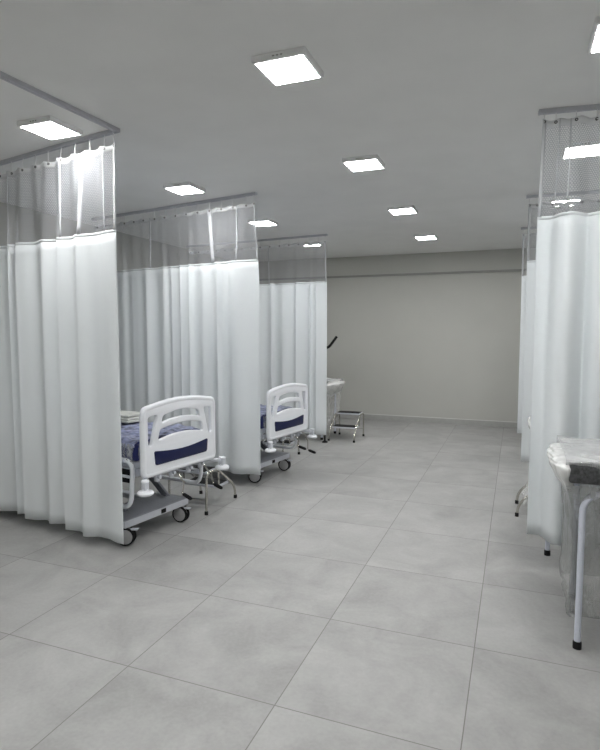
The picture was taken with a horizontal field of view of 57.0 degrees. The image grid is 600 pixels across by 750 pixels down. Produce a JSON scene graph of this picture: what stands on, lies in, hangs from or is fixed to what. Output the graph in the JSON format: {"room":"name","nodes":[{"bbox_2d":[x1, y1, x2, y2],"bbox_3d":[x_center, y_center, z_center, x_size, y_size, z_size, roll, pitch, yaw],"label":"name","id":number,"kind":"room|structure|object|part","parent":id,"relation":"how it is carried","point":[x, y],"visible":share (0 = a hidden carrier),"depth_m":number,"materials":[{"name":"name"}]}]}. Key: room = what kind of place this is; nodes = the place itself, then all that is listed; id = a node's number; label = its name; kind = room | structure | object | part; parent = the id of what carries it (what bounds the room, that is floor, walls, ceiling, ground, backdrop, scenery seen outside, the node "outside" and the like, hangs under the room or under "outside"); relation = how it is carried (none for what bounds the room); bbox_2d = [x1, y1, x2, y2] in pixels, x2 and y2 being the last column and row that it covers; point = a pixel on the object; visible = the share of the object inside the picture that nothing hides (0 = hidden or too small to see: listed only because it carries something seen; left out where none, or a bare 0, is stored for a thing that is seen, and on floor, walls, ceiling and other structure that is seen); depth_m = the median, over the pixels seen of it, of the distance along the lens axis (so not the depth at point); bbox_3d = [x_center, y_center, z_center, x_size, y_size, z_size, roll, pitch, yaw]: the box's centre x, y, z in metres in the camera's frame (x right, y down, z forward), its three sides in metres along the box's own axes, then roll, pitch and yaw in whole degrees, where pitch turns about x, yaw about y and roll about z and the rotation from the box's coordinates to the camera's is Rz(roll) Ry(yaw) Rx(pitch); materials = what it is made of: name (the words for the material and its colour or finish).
{"room":"hospital room","nodes":[
{"label":"hospital room","id":0,"kind":"room"},
{"bbox_2d":[0,202,227,269],"bbox_3d":[-3.726,-0.284,5.232,0.150,3.085,13.750,2,5,21],"label":"wall","id":1,"kind":"structure","parent":0,"point":[145,254],"depth_m":7.81,"materials":[{"name":"paint"}]},
{"bbox_2d":[0,417,599,749],"bbox_3d":[-0.023,1.425,3.914,8.100,0.120,13.750,2,5,21],"label":"floor","id":2,"kind":"structure","parent":0,"point":[386,589],"depth_m":3.28,"materials":[{"name":"tile"}]},
{"bbox_2d":[120,395,228,545],"bbox_3d":[-1.900,0.700,5.051,2.406,1.150,1.034,3,5,30],"label":"hospital bed","id":3,"kind":"object","parent":2,"relation":"on","point":[158,447],"visible":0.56,"depth_m":4.45,"materials":[{"name":"paint"}]},
{"bbox_3d":[-1.579,0.824,4.384,0.744,0.399,0.036,3,5,30],"label":"rail","id":4,"kind":"part","parent":3,"relation":"part of","materials":[{"name":"white plastic"}]},
{"bbox_2d":[120,410,139,423],"bbox_3d":[-1.630,0.383,5.082,0.400,0.075,0.252,3,5,30],"label":"folded cloth","id":5,"kind":"object","parent":3,"relation":"on","point":[127,417],"visible":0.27,"depth_m":4.96,"materials":[{"name":"white fabric"}]},
{"bbox_3d":[-1.957,0.687,5.060,2.100,0.055,0.740,3,5,30],"label":"frame","id":6,"kind":"part","parent":3,"relation":"part of","materials":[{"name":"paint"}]},
{"bbox_3d":[-1.900,1.083,5.249,1.280,0.045,0.050,3,5,30],"label":"chassis rail","id":7,"kind":"part","parent":3,"relation":"part of","materials":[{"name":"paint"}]},
{"bbox_3d":[-1.165,0.803,4.198,0.055,0.086,0.279,-1,4,-10],"label":"bumper arm","id":8,"kind":"part","parent":3,"relation":"part of","materials":[{"name":"paint"}]},
{"bbox_3d":[-1.369,0.894,5.011,0.460,0.393,0.042,3,5,30],"label":"lift arm","id":9,"kind":"part","parent":3,"relation":"part of"},
{"bbox_3d":[-1.934,0.525,5.034,2.035,0.150,0.760,3,5,30],"label":"mattress","id":10,"kind":"part","parent":3,"relation":"part of","materials":[{"name":"blue fabric"}]},
{"bbox_3d":[-0.965,0.465,4.460,0.036,0.560,0.840,3,5,30],"label":"footboard","id":11,"kind":"part","parent":3,"relation":"part of","materials":[{"name":"white plastic"}]},
{"bbox_3d":[-1.175,0.771,5.072,0.744,0.399,0.036,3,5,30],"label":"rail","id":12,"kind":"part","parent":3,"relation":"part of","materials":[{"name":"white plastic"}]},
{"bbox_3d":[-0.798,0.756,4.811,0.309,0.086,0.054,-2,5,-28],"label":"bumper arm","id":13,"kind":"part","parent":3,"relation":"part of","materials":[{"name":"paint"}]},
{"bbox_2d":[168,465,236,514],"bbox_3d":[-0.939,1.054,5.364,0.434,0.396,0.593,2,5,21],"label":"step stool","id":14,"kind":"object","parent":2,"relation":"on","point":[206,482],"visible":0.65,"depth_m":5.24,"materials":[{"name":"silver metal"}]},
{"bbox_3d":[-1.126,1.048,5.437,0.022,0.376,0.583,2,5,21],"label":"frame","id":15,"kind":"part","parent":14,"relation":"part of","materials":[{"name":"silver metal"}]},
{"bbox_3d":[-0.753,1.059,5.292,0.022,0.376,0.583,2,5,21],"label":"frame","id":16,"kind":"part","parent":14,"relation":"part of","materials":[{"name":"silver metal"}]},
{"bbox_2d":[262,433,299,454],"bbox_3d":[-0.302,0.900,7.348,0.434,0.396,0.593,2,5,21],"label":"step stool","id":17,"kind":"object","parent":2,"relation":"on","point":[285,442],"visible":0.19,"depth_m":7.35,"materials":[{"name":"silver metal"}]},
{"bbox_3d":[-0.116,0.905,7.275,0.022,0.376,0.583,2,5,21],"label":"frame","id":18,"kind":"part","parent":17,"relation":"part of","materials":[{"name":"silver metal"}]},
{"bbox_2d":[248,383,316,482],"bbox_3d":[-1.067,0.594,6.810,2.406,1.090,1.034,3,5,30],"label":"hospital bed","id":19,"kind":"object","parent":2,"relation":"on","point":[277,420],"visible":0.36,"depth_m":6.24,"materials":[{"name":"paint"}]},
{"bbox_3d":[-0.537,0.787,6.771,0.460,0.336,0.042,3,5,30],"label":"lift arm","id":20,"kind":"part","parent":19,"relation":"part of"},
{"bbox_3d":[-1.101,0.449,6.796,2.035,0.150,0.760,3,5,30],"label":"mattress","id":21,"kind":"part","parent":19,"relation":"part of","materials":[{"name":"blue fabric"}]},
{"bbox_3d":[-0.342,0.695,6.835,0.744,0.399,0.036,3,5,30],"label":"rail","id":22,"kind":"part","parent":19,"relation":"part of","materials":[{"name":"white plastic"}]},
{"bbox_3d":[-0.132,0.389,6.223,0.036,0.560,0.840,3,5,30],"label":"footboard","id":23,"kind":"part","parent":19,"relation":"part of","materials":[{"name":"white plastic"}]},
{"bbox_3d":[0.035,0.679,6.573,0.309,0.086,0.054,-2,5,-28],"label":"bumper arm","id":24,"kind":"part","parent":19,"relation":"part of","materials":[{"name":"paint"}]},
{"bbox_2d":[322,336,337,442],"bbox_3d":[0.447,0.216,8.306,0.234,1.612,0.089,0,4,0],"label":"stand","id":25,"kind":"object","parent":2,"relation":"on","point":[335,337],"visible":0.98,"depth_m":8.24,"materials":[{"name":"black metal"}]},
{"bbox_2d":[320,378,344,439],"bbox_3d":[-0.253,0.497,9.155,2.026,0.921,0.716,2,5,26],"label":"couch","id":26,"kind":"object","parent":2,"relation":"on","point":[334,385],"visible":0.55,"depth_m":8.67,"materials":[{"name":"white fabric"}]},
{"bbox_3d":[0.494,0.575,9.120,0.216,0.742,0.033,2,5,26],"label":"leg","id":27,"kind":"part","parent":26,"relation":"part of","materials":[{"name":"white metal"}]},
{"bbox_2d":[328,411,363,442],"bbox_3d":[0.730,0.798,8.669,0.434,0.396,0.593,2,5,21],"label":"step stool","id":28,"kind":"object","parent":2,"relation":"on","point":[339,425],"visible":1,"depth_m":8.64,"materials":[{"name":"silver metal"}]},
{"bbox_3d":[0.544,0.792,8.742,0.022,0.376,0.583,2,5,21],"label":"frame","id":29,"kind":"part","parent":28,"relation":"part of","materials":[{"name":"silver metal"}]},
{"bbox_3d":[0.916,0.803,8.597,0.022,0.376,0.583,2,5,21],"label":"frame","id":30,"kind":"part","parent":28,"relation":"part of","materials":[{"name":"silver metal"}]},
{"bbox_2d":[515,483,527,516],"bbox_3d":[2.304,1.065,5.075,0.606,0.418,0.460,2,5,21],"label":"step stool","id":31,"kind":"object","parent":2,"relation":"on","point":[526,485],"visible":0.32,"depth_m":5.00,"materials":[{"name":"silver metal"}]},
{"bbox_3d":[2.371,1.061,5.264,0.583,0.376,0.022,2,5,21],"label":"frame","id":32,"kind":"part","parent":31,"relation":"part of","materials":[{"name":"silver metal"}]},
{"bbox_3d":[2.225,1.090,4.893,0.583,0.376,0.022,2,5,21],"label":"frame","id":33,"kind":"part","parent":31,"relation":"part of","materials":[{"name":"silver metal"}]},
{"bbox_2d":[527,415,550,555],"bbox_3d":[2.727,0.839,4.058,1.985,1.026,0.666,2,5,21],"label":"couch","id":34,"kind":"object","parent":2,"relation":"on","point":[547,551],"visible":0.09,"depth_m":4.12,"materials":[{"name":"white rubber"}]},
{"bbox_3d":[1.937,0.914,4.072,0.216,0.847,0.033,2,5,21],"label":"leg","id":35,"kind":"part","parent":34,"relation":"part of","materials":[{"name":"white metal"}]},
{"bbox_2d":[547,436,599,649],"bbox_3d":[2.348,0.932,2.862,1.985,1.026,0.716,2,5,21],"label":"examination table","id":36,"kind":"object","parent":2,"relation":"on","point":[575,463],"visible":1,"depth_m":2.91,"materials":[{"name":"white fabric"}]},
{"bbox_3d":[1.795,0.966,3.399,0.216,0.847,0.033,2,5,21],"label":"leg","id":37,"kind":"part","parent":36,"relation":"part of","materials":[{"name":"white metal"}]},
{"bbox_2d":[561,438,599,463],"bbox_3d":[2.355,0.443,2.816,1.810,0.035,0.660,2,5,21],"label":"sheet","id":38,"kind":"object","parent":36,"relation":"on","point":[577,451],"depth_m":3.05,"materials":[{"name":"white fabric"}]},
{"bbox_3d":[1.549,1.008,2.853,0.216,0.847,0.033,2,5,21],"label":"leg","id":39,"kind":"part","parent":36,"relation":"part of","materials":[{"name":"white metal"}]},
{"bbox_2d":[0,0,599,261],"bbox_3d":[-0.023,-1.770,3.667,8.100,0.120,13.750,2,5,21],"label":"ceiling","id":40,"kind":"structure","parent":0,"point":[449,95],"depth_m":3.52,"materials":[{"name":"paint"}]},
{"bbox_2d":[17,115,82,139],"bbox_3d":[-1.725,-1.705,3.821,0.294,0.035,0.295,2,5,21],"label":"recessed light","id":41,"kind":"object","parent":40,"relation":"in","point":[49,127],"visible":1,"depth_m":3.77,"materials":[{"name":"white plastic"}]},
{"bbox_2d":[22,122,78,138],"bbox_3d":[-1.725,-1.690,3.823,0.262,0.006,0.262,2,5,21],"label":"diffuser","id":42,"kind":"object","parent":41,"relation":"attached to","point":[49,130],"depth_m":3.80,"materials":[{"name":"white plastic"}]},
{"bbox_2d":[0,71,119,165],"bbox_3d":[-2.048,-1.698,3.691,1.610,0.026,3.685,-2,5,-19],"label":"rail","id":43,"kind":"object","parent":40,"relation":"attached to","point":[112,129],"visible":1,"depth_m":3.74,"materials":[{"name":"metal"}]},
{"bbox_2d":[0,133,123,543],"bbox_3d":[-2.324,-0.261,4.623,2.408,2.984,0.118,3,5,32],"label":"curtain","id":44,"kind":"object","parent":43,"relation":"hanging from","point":[61,455],"visible":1,"depth_m":4.37,"materials":[{"name":"white fabric"}]},
{"bbox_3d":[-2.324,-1.360,4.537,2.405,0.557,0.097,3,5,32],"label":"net panel","id":45,"kind":"part","parent":44,"relation":"part of","materials":[{"name":"grey fabric"}]},
{"bbox_2d":[91,192,256,220],"bbox_3d":[-1.525,-1.899,6.282,2.526,0.026,0.038,3,5,31],"label":"rail","id":46,"kind":"object","parent":40,"relation":"attached to","point":[251,193],"visible":0.8,"depth_m":6.13,"materials":[{"name":"metal"}]},
{"bbox_2d":[95,195,260,474],"bbox_3d":[-1.503,-0.424,6.378,2.477,2.930,0.085,3,5,31],"label":"curtain","id":47,"kind":"object","parent":46,"relation":"hanging from","point":[187,329],"visible":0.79,"depth_m":6.14,"materials":[{"name":"white fabric"}]},
{"bbox_3d":[-1.506,-1.506,6.297,2.469,0.537,0.061,3,5,31],"label":"net panel","id":48,"kind":"part","parent":47,"relation":"part of","materials":[{"name":"grey fabric"}]},
{"bbox_3d":[-1.499,-0.101,6.406,2.473,2.282,0.091,3,5,31],"label":"fabric panel","id":49,"kind":"part","parent":47,"relation":"part of","materials":[{"name":"white fabric"}]},
{"bbox_2d":[163,182,205,194],"bbox_3d":[-1.129,-1.829,5.425,0.294,0.035,0.295,2,5,21],"label":"recessed light","id":50,"kind":"object","parent":40,"relation":"in","point":[183,188],"visible":1,"depth_m":5.35,"materials":[{"name":"white"}]},
{"bbox_2d":[166,186,202,194],"bbox_3d":[-1.129,-1.815,5.426,0.262,0.006,0.262,2,5,21],"label":"diffuser","id":51,"kind":"object","parent":50,"relation":"attached to","point":[181,190],"depth_m":5.40,"materials":[{"name":"white plastic"}]},
{"bbox_2d":[186,234,327,247],"bbox_3d":[-0.738,-2.077,8.579,2.526,0.026,0.038,2,5,26],"label":"rail","id":52,"kind":"object","parent":40,"relation":"attached to","point":[318,235],"visible":0.82,"depth_m":8.40,"materials":[{"name":"metal"}]},
{"bbox_2d":[189,237,326,434],"bbox_3d":[-0.719,-0.593,8.688,2.458,2.950,0.091,2,5,26],"label":"curtain","id":53,"kind":"object","parent":52,"relation":"hanging from","point":[293,316],"visible":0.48,"depth_m":8.35,"materials":[{"name":"white fabric"}]},
{"bbox_3d":[-0.723,-1.679,8.598,2.454,0.547,0.073,2,5,26],"label":"net panel","id":54,"kind":"part","parent":53,"relation":"part of","materials":[{"name":"grey fabric"}]},
{"bbox_3d":[-0.717,-0.264,8.706,2.447,2.292,0.093,2,5,26],"label":"fabric panel","id":55,"kind":"part","parent":53,"relation":"part of","materials":[{"name":"white fabric"}]},
{"bbox_2d":[248,218,277,225],"bbox_3d":[-0.475,-1.958,7.097,0.294,0.035,0.295,2,5,21],"label":"recessed light","id":56,"kind":"object","parent":40,"relation":"in","point":[265,221],"visible":0.84,"depth_m":7.01,"materials":[{"name":"white"}]},
{"bbox_2d":[251,221,275,225],"bbox_3d":[-0.475,-1.944,7.098,0.262,0.006,0.262,2,5,21],"label":"diffuser","id":57,"kind":"object","parent":56,"relation":"attached to","point":[258,223],"depth_m":7.07,"materials":[{"name":"white plastic"}]},
{"bbox_2d":[251,46,323,85],"bbox_3d":[-0.061,-1.637,2.944,0.294,0.035,0.295,2,5,21],"label":"recessed light","id":58,"kind":"object","parent":40,"relation":"in","point":[293,65],"visible":1,"depth_m":2.89,"materials":[{"name":"white plastic"}]},
{"bbox_2d":[256,55,319,84],"bbox_3d":[-0.061,-1.623,2.945,0.262,0.006,0.262,2,5,21],"label":"diffuser","id":59,"kind":"object","parent":58,"relation":"attached to","point":[278,69],"depth_m":2.92,"materials":[{"name":"white plastic"}]},
{"bbox_2d":[299,241,320,245],"bbox_3d":[0.159,-2.090,8.798,0.294,0.035,0.295,2,5,21],"label":"recessed light","id":60,"kind":"object","parent":40,"relation":"in","point":[302,241],"visible":0.24,"depth_m":8.68,"materials":[{"name":"white plastic"}]},
{"bbox_2d":[342,154,384,171],"bbox_3d":[0.535,-1.766,4.617,0.294,0.035,0.295,2,5,21],"label":"recessed light","id":61,"kind":"object","parent":40,"relation":"in","point":[367,162],"visible":1,"depth_m":4.56,"materials":[{"name":"white plastic"}]},
{"bbox_2d":[345,159,381,171],"bbox_3d":[0.535,-1.752,4.618,0.262,0.006,0.262,2,5,21],"label":"diffuser","id":62,"kind":"object","parent":61,"relation":"attached to","point":[355,165],"depth_m":4.59,"materials":[{"name":"white plastic"}]},
{"bbox_2d":[387,205,417,214],"bbox_3d":[1.187,-1.903,6.386,0.294,0.035,0.295,2,5,21],"label":"recessed light","id":63,"kind":"object","parent":40,"relation":"in","point":[409,209],"visible":1,"depth_m":6.32,"materials":[{"name":"white plastic"}]},
{"bbox_2d":[389,209,415,214],"bbox_3d":[1.188,-1.889,6.387,0.262,0.006,0.262,2,5,21],"label":"diffuser","id":64,"kind":"object","parent":63,"relation":"attached to","point":[393,211],"depth_m":6.37,"materials":[{"name":"white plastic"}]},
{"bbox_2d":[414,234,436,239],"bbox_3d":[1.864,-2.042,8.177,0.294,0.035,0.295,2,5,21],"label":"recessed light","id":65,"kind":"object","parent":40,"relation":"in","point":[420,236],"visible":1,"depth_m":8.09,"materials":[{"name":"white plastic"}]},
{"bbox_2d":[416,236,435,239],"bbox_3d":[1.864,-2.028,8.179,0.262,0.006,0.262,2,5,21],"label":"diffuser","id":66,"kind":"object","parent":65,"relation":"attached to","point":[417,237],"depth_m":8.12,"materials":[{"name":"white plastic"}]},
{"bbox_2d":[526,190,599,198],"bbox_3d":[3.368,-1.833,5.427,2.126,0.026,0.038,2,5,19],"label":"rail","id":67,"kind":"object","parent":40,"relation":"attached to","point":[591,191],"visible":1,"depth_m":5.65,"materials":[{"name":"metal"}]},
{"bbox_2d":[521,194,599,461],"bbox_3d":[3.378,-0.427,5.534,2.099,2.794,0.089,2,5,19],"label":"curtain","id":68,"kind":"object","parent":67,"relation":"hanging from","point":[530,280],"visible":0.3,"depth_m":5.86,"materials":[{"name":"white fabric"}]},
{"bbox_3d":[3.380,-0.104,5.558,2.096,2.145,0.089,2,5,19],"label":"fabric panel","id":69,"kind":"part","parent":68,"relation":"part of","materials":[{"name":"white fabric"}]},
{"bbox_3d":[3.378,-1.446,5.455,2.099,0.547,0.070,2,5,19],"label":"net panel","id":70,"kind":"part","parent":68,"relation":"part of","materials":[{"name":"grey fabric"}]},
{"bbox_2d":[550,196,581,205],"bbox_3d":[2.866,-1.872,5.979,0.294,0.035,0.295,2,5,21],"label":"recessed light","id":71,"kind":"object","parent":40,"relation":"in","point":[564,198],"visible":0.48,"depth_m":5.84,"materials":[{"name":"white"}]},
{"bbox_2d":[538,104,599,115],"bbox_3d":[2.565,-1.667,3.290,2.126,0.026,0.038,1,5,14],"label":"rail","id":72,"kind":"object","parent":40,"relation":"attached to","point":[591,107],"visible":1,"depth_m":3.50,"materials":[{"name":"metal"}]},
{"bbox_2d":[527,109,599,547],"bbox_3d":[2.581,-0.251,3.415,2.105,2.818,0.183,1,5,14],"label":"curtain","id":73,"kind":"object","parent":72,"relation":"hanging from","point":[565,388],"visible":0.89,"depth_m":3.61,"materials":[{"name":"white fabric"}]},
{"bbox_3d":[2.575,-1.300,3.313,2.102,0.557,0.126,1,5,16],"label":"net panel","id":74,"kind":"part","parent":73,"relation":"part of","materials":[{"name":"grey fabric"}]},
{"bbox_2d":[561,140,599,158],"bbox_3d":[2.189,-1.739,4.262,0.294,0.035,0.295,2,5,21],"label":"recessed light","id":75,"kind":"object","parent":40,"relation":"in","point":[586,147],"visible":0.81,"depth_m":4.21,"materials":[{"name":"white plastic"}]},
{"bbox_2d":[564,145,599,158],"bbox_3d":[2.189,-1.725,4.264,0.262,0.006,0.262,2,5,21],"label":"diffuser","id":76,"kind":"object","parent":75,"relation":"attached to","point":[587,148],"depth_m":4.23,"materials":[{"name":"white plastic"}]},
{"bbox_2d":[587,16,599,53],"bbox_3d":[1.526,-1.609,2.583,0.294,0.035,0.295,2,5,21],"label":"recessed light","id":77,"kind":"object","parent":40,"relation":"in","point":[594,42],"visible":1,"depth_m":2.63,"materials":[{"name":"white plastic"}]},
{"bbox_2d":[591,26,599,52],"bbox_3d":[1.526,-1.595,2.584,0.262,0.006,0.262,2,5,21],"label":"diffuser","id":78,"kind":"object","parent":77,"relation":"attached to","point":[595,36],"depth_m":2.64,"materials":[{"name":"white plastic"}]},
{"bbox_3d":[4.007,-1.967,7.162,2.126,0.026,0.038,2,5,21],"label":"rail","id":79,"kind":"object","parent":40,"relation":"attached to","visible":0},
{"bbox_2d":[517,230,536,432],"bbox_3d":[4.017,-0.549,7.268,2.103,2.818,0.083,2,5,21],"label":"curtain","id":80,"kind":"object","parent":79,"relation":"hanging from","point":[523,287],"visible":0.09,"depth_m":7.62,"materials":[{"name":"white fabric"}]},
{"bbox_3d":[4.021,-0.236,7.293,2.097,2.190,0.076,2,5,21],"label":"fabric panel","id":81,"kind":"part","parent":80,"relation":"part of","materials":[{"name":"white fabric"}]},
{"bbox_3d":[4.018,-1.590,7.188,2.102,0.527,0.052,2,5,21],"label":"net panel","id":82,"kind":"part","parent":80,"relation":"part of","materials":[{"name":"grey fabric"}]},
{"bbox_2d":[259,248,535,421],"bbox_3d":[2.450,-0.662,10.107,7.800,3.085,0.150,2,5,21],"label":"wall","id":83,"kind":"structure","parent":0,"point":[434,345],"depth_m":10.09,"materials":[{"name":"paint"}]},
{"bbox_2d":[259,269,524,280],"bbox_3d":[2.416,-1.827,9.930,7.800,0.035,0.035,2,5,21],"label":"trim","id":84,"kind":"structure","parent":83,"relation":"attached to","point":[505,270],"depth_m":10.08,"materials":[{"name":"paint"}]},
{"bbox_2d":[327,411,516,427],"bbox_3d":[2.420,0.828,10.145,7.800,0.108,0.014,2,5,21],"label":"baseboard","id":85,"kind":"structure","parent":83,"relation":"attached to","point":[509,424],"depth_m":10.14,"materials":[{"name":"tile"}]}
]}

